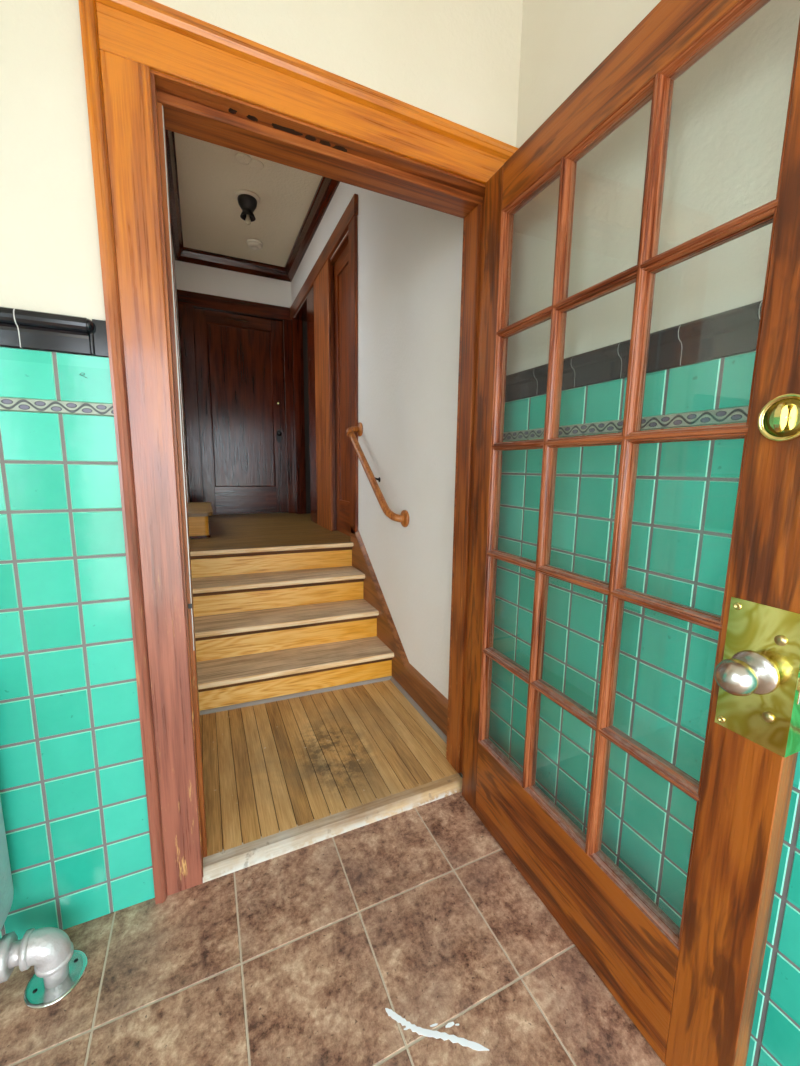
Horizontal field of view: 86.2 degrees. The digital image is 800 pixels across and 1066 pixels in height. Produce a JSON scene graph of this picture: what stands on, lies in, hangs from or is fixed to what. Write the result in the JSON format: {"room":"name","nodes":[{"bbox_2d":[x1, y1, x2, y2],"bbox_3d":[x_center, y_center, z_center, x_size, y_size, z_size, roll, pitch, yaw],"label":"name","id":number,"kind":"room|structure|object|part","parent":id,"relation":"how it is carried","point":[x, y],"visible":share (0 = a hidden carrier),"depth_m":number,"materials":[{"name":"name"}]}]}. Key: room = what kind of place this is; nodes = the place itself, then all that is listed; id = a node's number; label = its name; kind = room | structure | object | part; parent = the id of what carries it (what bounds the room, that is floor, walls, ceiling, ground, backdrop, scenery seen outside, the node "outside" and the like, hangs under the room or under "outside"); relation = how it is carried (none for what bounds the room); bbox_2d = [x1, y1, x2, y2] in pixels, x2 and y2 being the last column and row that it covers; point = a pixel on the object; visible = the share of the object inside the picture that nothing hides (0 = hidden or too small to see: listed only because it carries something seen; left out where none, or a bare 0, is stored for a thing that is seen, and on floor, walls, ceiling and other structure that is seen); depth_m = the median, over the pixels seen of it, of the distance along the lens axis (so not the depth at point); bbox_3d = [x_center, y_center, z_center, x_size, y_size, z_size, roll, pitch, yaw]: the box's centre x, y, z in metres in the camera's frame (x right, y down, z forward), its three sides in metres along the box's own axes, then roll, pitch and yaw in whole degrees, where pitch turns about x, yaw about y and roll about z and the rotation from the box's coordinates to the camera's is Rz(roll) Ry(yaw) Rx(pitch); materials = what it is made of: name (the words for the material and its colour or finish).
{"room":"bathroom","nodes":[
{"label":"bathroom","id":0,"kind":"room"},
{"bbox_2d":[171,233,189,501],"bbox_3d":[-1.497,-1.305,2.663,0.130,4.380,3.672,-3,10,-24],"label":"wall","id":1,"kind":"structure","parent":0,"point":[177,318],"depth_m":3.85,"materials":[{"name":"white paint"}]},
{"bbox_2d":[165,129,183,259],"bbox_3d":[-1.346,-2.357,2.455,0.080,0.100,3.472,-3,10,-24],"label":"trim","id":2,"kind":"structure","parent":1,"relation":"attached to","point":[175,212],"depth_m":3.11,"materials":[{"name":"red wood"}]},
{"bbox_2d":[175,260,291,497],"bbox_3d":[-1.351,-1.407,4.604,2.000,2.800,0.120,-3,10,-24],"label":"wall","id":3,"kind":"structure","parent":0,"point":[191,277],"depth_m":4.23,"materials":[{"name":"white paint"}]},
{"bbox_2d":[176,247,289,281],"bbox_3d":[-1.603,-2.623,4.183,1.072,0.100,0.080,-3,10,-24],"label":"trim","id":4,"kind":"structure","parent":3,"relation":"attached to","point":[189,255],"depth_m":4.16,"materials":[{"name":"red wood"}]},
{"bbox_2d":[193,308,286,513],"bbox_3d":[-1.634,-1.210,4.471,0.847,2.018,0.099,-3,10,-24],"label":"door","id":5,"kind":"structure","parent":3,"relation":"in","point":[240,371],"depth_m":4.48,"materials":[{"name":"red wood"}]},
{"bbox_3d":[-1.637,-2.155,4.352,0.622,0.114,0.040,-3,10,-24],"label":"rail","id":6,"kind":"part","parent":5,"relation":"part of","materials":[{"name":"red wood"}]},
{"bbox_3d":[-1.649,-1.297,4.485,0.632,1.632,0.016,-3,10,-24],"label":"panel","id":7,"kind":"part","parent":5,"relation":"part of","materials":[{"name":"red wood"}]},
{"bbox_3d":[-1.660,-0.356,4.626,0.622,0.282,0.040,-3,10,-24],"label":"rail","id":8,"kind":"part","parent":5,"relation":"part of","materials":[{"name":"red wood"}]},
{"bbox_2d":[193,316,286,514],"bbox_3d":[-1.393,-1.371,4.701,2.000,2.900,0.080,-3,10,-24],"label":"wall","id":9,"kind":"structure","parent":0,"point":[193,316],"depth_m":4.70,"materials":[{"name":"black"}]},
{"bbox_2d":[174,132,321,266],"bbox_3d":[-0.910,-2.490,2.703,1.352,0.100,3.592,-3,10,-24],"label":"ceiling","id":10,"kind":"structure","parent":0,"point":[209,174],"depth_m":3.26,"materials":[{"name":"beige paint"}]},
{"bbox_2d":[234,189,259,224],"bbox_3d":[-1.147,-2.427,3.222,0.184,0.188,0.184,-3,10,-24],"label":"ceiling light","id":11,"kind":"object","parent":10,"relation":"attached to","point":[248,200],"visible":1,"depth_m":3.18,"materials":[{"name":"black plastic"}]},
{"bbox_2d":[237,194,256,221],"bbox_3d":[-1.147,-2.444,3.220,0.140,0.133,0.140,-3,10,-24],"label":"socket","id":12,"kind":"object","parent":11,"relation":"attached to","point":[247,202],"depth_m":3.18,"materials":[{"name":"black metal"}]},
{"bbox_3d":[-1.148,-2.368,3.231,0.042,0.070,0.042,-3,10,-24],"label":"bulb","id":13,"kind":"part","parent":11,"relation":"part of","materials":[{"name":"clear glass"}]},
{"bbox_2d":[235,153,263,169],"bbox_3d":[-0.995,-2.455,2.833,0.184,0.010,0.104,-7,11,-41],"label":"cover plate","id":14,"kind":"object","parent":10,"relation":"attached to","point":[242,158],"visible":1,"depth_m":2.82,"materials":[{"name":"beige paint"}]},
{"bbox_3d":[-1.026,-2.452,2.807,0.104,0.010,0.104,-3,10,-24],"label":"plate","id":15,"kind":"part","parent":14,"relation":"part of","materials":[{"name":"beige paint"}]},
{"bbox_3d":[-0.962,-2.461,2.859,0.100,0.007,0.100,-3,10,-24],"label":"plate","id":16,"kind":"part","parent":14,"relation":"part of","materials":[{"name":"beige paint"}]},
{"bbox_2d":[246,239,262,249],"bbox_3d":[-1.312,-2.600,3.864,0.140,0.043,0.140,-3,10,-24],"label":"smoke detector","id":17,"kind":"object","parent":10,"relation":"attached to","point":[254,244],"visible":1,"depth_m":3.83,"materials":[{"name":"beige plastic"}]},
{"bbox_2d":[0,0,522,776],"bbox_3d":[-0.563,-0.659,1.089,2.186,3.400,0.116,-3,10,-24],"label":"wall","id":18,"kind":"structure","parent":0,"point":[457,61],"depth_m":0.97,"materials":[{"name":"beige paint"}]},
{"bbox_2d":[0,307,154,939],"bbox_3d":[-1.064,0.297,0.923,0.840,1.546,0.035,-3,10,-24],"label":"tile wainscot","id":19,"kind":"structure","parent":18,"relation":"attached to","point":[73,789],"depth_m":1.04,"materials":[{"name":"teal tile"}]},
{"bbox_2d":[78,0,518,903],"bbox_3d":[-0.189,-0.091,1.342,1.137,2.211,0.170,-3,10,-24],"label":"door frame","id":20,"kind":"structure","parent":18,"relation":"attached to","point":[151,67],"depth_m":1.09,"materials":[{"name":"orange wood"}]},
{"bbox_3d":[-0.614,0.002,1.093,0.093,2.092,0.021,-3,10,-24],"label":"casing","id":21,"kind":"part","parent":20,"relation":"part of","materials":[{"name":"orange wood"}]},
{"bbox_3d":[-0.144,-1.101,1.137,1.096,0.086,0.022,-3,10,-24],"label":"head casing","id":22,"kind":"part","parent":20,"relation":"part of","materials":[{"name":"orange wood"}]},
{"bbox_3d":[-0.213,-0.082,1.417,1.047,2.170,0.018,-3,10,-24],"label":"hall casing","id":23,"kind":"part","parent":20,"relation":"part of","materials":[{"name":"brown wood"}]},
{"bbox_2d":[462,0,799,1065],"bbox_3d":[0.413,0.027,1.038,0.131,2.070,0.932,-3,9,-23],"label":"glazed door","id":24,"kind":"structure","parent":18,"relation":"in","point":[690,989],"depth_m":0.84,"materials":[{"name":"brown wood"}]},
{"bbox_3d":[0.429,0.910,1.193,0.044,0.278,0.704,-3,9,-23],"label":"rail","id":25,"kind":"part","parent":24,"relation":"part of","materials":[{"name":"brown wood"}]},
{"bbox_3d":[0.453,-0.939,0.911,0.044,0.120,0.704,-3,9,-23],"label":"rail","id":26,"kind":"part","parent":24,"relation":"part of","materials":[{"name":"brown wood"}]},
{"bbox_3d":[0.539,0.230,0.683,0.065,0.057,0.057,-3,9,-23],"label":"knob","id":27,"kind":"part","parent":24,"relation":"part of","materials":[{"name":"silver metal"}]},
{"bbox_3d":[0.603,0.228,0.705,0.048,0.230,0.103,-3,9,-23],"label":"lock plate","id":28,"kind":"part","parent":24,"relation":"part of","materials":[{"name":"gold metal"}]},
{"bbox_3d":[0.581,-0.174,0.645,0.002,0.058,0.058,-3,9,-23],"label":"plate","id":29,"kind":"part","parent":24,"relation":"part of","materials":[{"name":"gold metal"}]},
{"bbox_2d":[189,513,349,547],"bbox_3d":[-1.438,-0.050,3.636,3.000,0.002,2.068,-3,10,-24],"label":"floor","id":30,"kind":"structure","parent":0,"point":[260,528],"depth_m":3.44,"materials":[{"name":"brown wood"}]},
{"bbox_2d":[187,502,212,538],"bbox_3d":[-1.663,-0.117,3.432,0.284,0.185,0.950,-3,10,-24],"label":"step","id":31,"kind":"structure","parent":30,"relation":"on","point":[198,512],"depth_m":3.06,"materials":[{"name":"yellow wood"}]},
{"bbox_3d":[-1.674,-0.033,3.440,0.262,0.016,0.910,-3,10,-24],"label":"shoe moulding","id":32,"kind":"part","parent":31,"relation":"part of","materials":[{"name":"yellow wood"}]},
{"bbox_2d":[302,321,310,513],"bbox_3d":[-0.745,-1.243,4.781,0.670,2.028,0.111,-3,10,-24],"label":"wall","id":33,"kind":"structure","parent":0,"point":[305,340],"depth_m":4.60,"materials":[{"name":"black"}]},
{"bbox_2d":[0,680,665,1065],"bbox_3d":[-0.136,1.159,0.389,1.996,0.031,3.910,-3,10,-24],"label":"floor","id":34,"kind":"structure","parent":0,"point":[298,957],"depth_m":1.10,"materials":[{"name":"tile"}]},
{"bbox_2d":[0,798,13,931],"bbox_3d":[-1.109,0.709,0.846,0.458,0.755,0.170,-3,10,-24],"label":"radiator","id":35,"kind":"object","parent":34,"relation":"on","point":[6,884],"visible":1,"depth_m":1.00,"materials":[{"name":"grey paint"}]},
{"bbox_2d":[0,927,87,1008],"bbox_3d":[-0.839,0.995,1.006,0.158,0.149,0.120,-3,10,-24],"label":"pipe","id":36,"kind":"object","parent":34,"relation":"on","point":[59,967],"visible":1,"depth_m":0.99,"materials":[{"name":"silver metal"}]},
{"bbox_2d":[190,540,393,714],"bbox_3d":[-0.680,0.466,2.543,1.038,0.675,0.876,-3,10,-24],"label":"staircase","id":37,"kind":"structure","parent":34,"relation":"on","point":[273,622],"depth_m":2.46,"materials":[{"name":"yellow wood"}]},
{"bbox_3d":[-0.812,0.128,2.786,1.035,0.025,0.010,-3,9,-22],"label":"cove moulding","id":38,"kind":"part","parent":37,"relation":"part of","materials":[{"name":"brown wood"}]},
{"bbox_3d":[-0.716,0.329,2.599,1.035,0.025,0.010,-3,9,-22],"label":"cove moulding","id":39,"kind":"part","parent":37,"relation":"part of","materials":[{"name":"brown wood"}]},
{"bbox_3d":[-0.619,0.532,2.410,1.035,0.025,0.010,-3,9,-22],"label":"cove moulding","id":40,"kind":"part","parent":37,"relation":"part of","materials":[{"name":"brown wood"}]},
{"bbox_3d":[-0.523,0.732,2.226,1.035,0.025,0.010,-3,9,-22],"label":"cove moulding","id":41,"kind":"part","parent":37,"relation":"part of","materials":[{"name":"brown wood"}]},
{"bbox_3d":[-0.524,0.847,2.242,1.035,0.017,0.013,-3,9,-22],"label":"shoe moulding","id":42,"kind":"part","parent":37,"relation":"part of","materials":[{"name":"beige wood"}]},
{"bbox_2d":[203,773,462,882],"bbox_3d":[-0.180,0.991,1.484,0.918,0.030,0.072,-3,10,-24],"label":"threshold","id":43,"kind":"object","parent":34,"relation":"on","point":[217,865],"visible":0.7,"depth_m":1.43,"materials":[{"name":"beige wood"}]},
{"bbox_2d":[385,1008,488,1050],"bbox_3d":[0.078,1.091,0.943,0.233,0.001,0.038,2,9,11],"label":"smear","id":44,"kind":"object","parent":34,"relation":"on","point":[421,1031],"visible":1,"depth_m":0.93,"materials":[{"name":"white"}]},
{"bbox_2d":[291,0,799,698],"bbox_3d":[0.219,-0.671,1.901,0.150,3.400,6.650,-3,10,-24],"label":"wall","id":45,"kind":"structure","parent":0,"point":[729,109],"depth_m":1.26,"materials":[{"name":"beige paint"}]},
{"bbox_2d":[177,194,357,532],"bbox_3d":[-1.147,-1.122,3.551,1.221,2.150,2.220,-3,10,-24],"label":"door frame","id":46,"kind":"structure","parent":45,"relation":"attached to","point":[317,309],"depth_m":3.83,"materials":[{"name":"brown wood"}]},
{"bbox_3d":[-2.063,-1.176,4.232,0.126,2.029,0.022,-3,10,-24],"label":"casing","id":47,"kind":"part","parent":46,"relation":"part of","materials":[{"name":"red wood"}]},
{"bbox_3d":[-1.620,-2.263,4.265,1.070,0.122,0.024,-3,10,-24],"label":"head casing","id":48,"kind":"part","parent":46,"relation":"part of","materials":[{"name":"red wood"}]},
{"bbox_3d":[-1.188,-1.226,4.631,0.090,2.029,0.022,-3,10,-24],"label":"casing","id":49,"kind":"part","parent":46,"relation":"part of","materials":[{"name":"red wood"}]},
{"bbox_3d":[-0.782,-1.103,3.846,0.014,2.033,0.280,-3,10,-24],"label":"casing","id":50,"kind":"part","parent":46,"relation":"part of","materials":[{"name":"red wood"}]},
{"bbox_3d":[-0.630,-1.050,3.513,0.020,2.033,0.460,-3,10,-24],"label":"casing","id":51,"kind":"part","parent":46,"relation":"part of","materials":[{"name":"brown wood"}]},
{"bbox_3d":[-0.703,-2.140,3.532,0.024,0.114,2.105,-3,10,-24],"label":"head casing","id":52,"kind":"part","parent":46,"relation":"part of","materials":[{"name":"brown wood"}]},
{"bbox_3d":[-0.306,-0.970,2.812,0.020,1.973,0.128,-3,10,-24],"label":"casing","id":53,"kind":"part","parent":46,"relation":"part of","materials":[{"name":"brown wood"}]},
{"bbox_2d":[284,176,339,281],"bbox_3d":[-0.445,-2.408,2.865,0.080,0.100,3.472,-3,10,-24],"label":"trim","id":54,"kind":"structure","parent":45,"relation":"attached to","point":[326,189],"depth_m":3.42,"materials":[{"name":"red wood"}]},
{"bbox_2d":[333,244,349,535],"bbox_3d":[-0.391,-0.981,3.142,0.040,2.002,0.505,-3,10,-24],"label":"door","id":55,"kind":"structure","parent":45,"relation":"in","point":[340,268],"depth_m":3.21,"materials":[{"name":"brown wood"}]},
{"bbox_3d":[-0.379,-1.917,2.999,0.040,0.108,0.305,-3,10,-24],"label":"rail","id":56,"kind":"part","parent":55,"relation":"part of","materials":[{"name":"brown wood"}]},
{"bbox_3d":[-0.403,-0.117,3.274,0.040,0.254,0.305,-3,10,-24],"label":"rail","id":57,"kind":"part","parent":55,"relation":"part of","materials":[{"name":"brown wood"}]},
{"bbox_3d":[-0.389,-1.054,3.132,0.016,1.660,0.325,-3,10,-24],"label":"panel","id":58,"kind":"part","parent":55,"relation":"part of","materials":[{"name":"brown wood"}]},
{"bbox_2d":[346,422,408,526],"bbox_3d":[-0.160,-0.369,2.461,0.105,0.590,0.785,-3,10,-24],"label":"handrail","id":59,"kind":"object","parent":45,"relation":"attached to","point":[403,517],"visible":1,"depth_m":2.38,"materials":[{"name":"brown wood"}]},
{"bbox_2d":[350,526,447,743],"bbox_3d":[-0.046,0.434,2.396,0.035,0.800,1.454,-3,10,-24],"label":"baseboard","id":60,"kind":"structure","parent":45,"relation":"attached to","point":[432,705],"depth_m":2.34,"materials":[{"name":"brown wood"}]},
{"bbox_3d":[0.097,0.874,2.112,0.015,0.018,0.699,-3,10,-24],"label":"shoe moulding","id":61,"kind":"part","parent":60,"relation":"part of","materials":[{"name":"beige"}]},
{"bbox_2d":[489,300,799,1065],"bbox_3d":[0.915,0.420,0.336,0.033,1.532,2.750,-3,10,-24],"label":"tile wainscot","id":62,"kind":"structure","parent":45,"relation":"attached to","point":[685,498],"depth_m":1.03,"materials":[{"name":"teal tile"}]}
]}

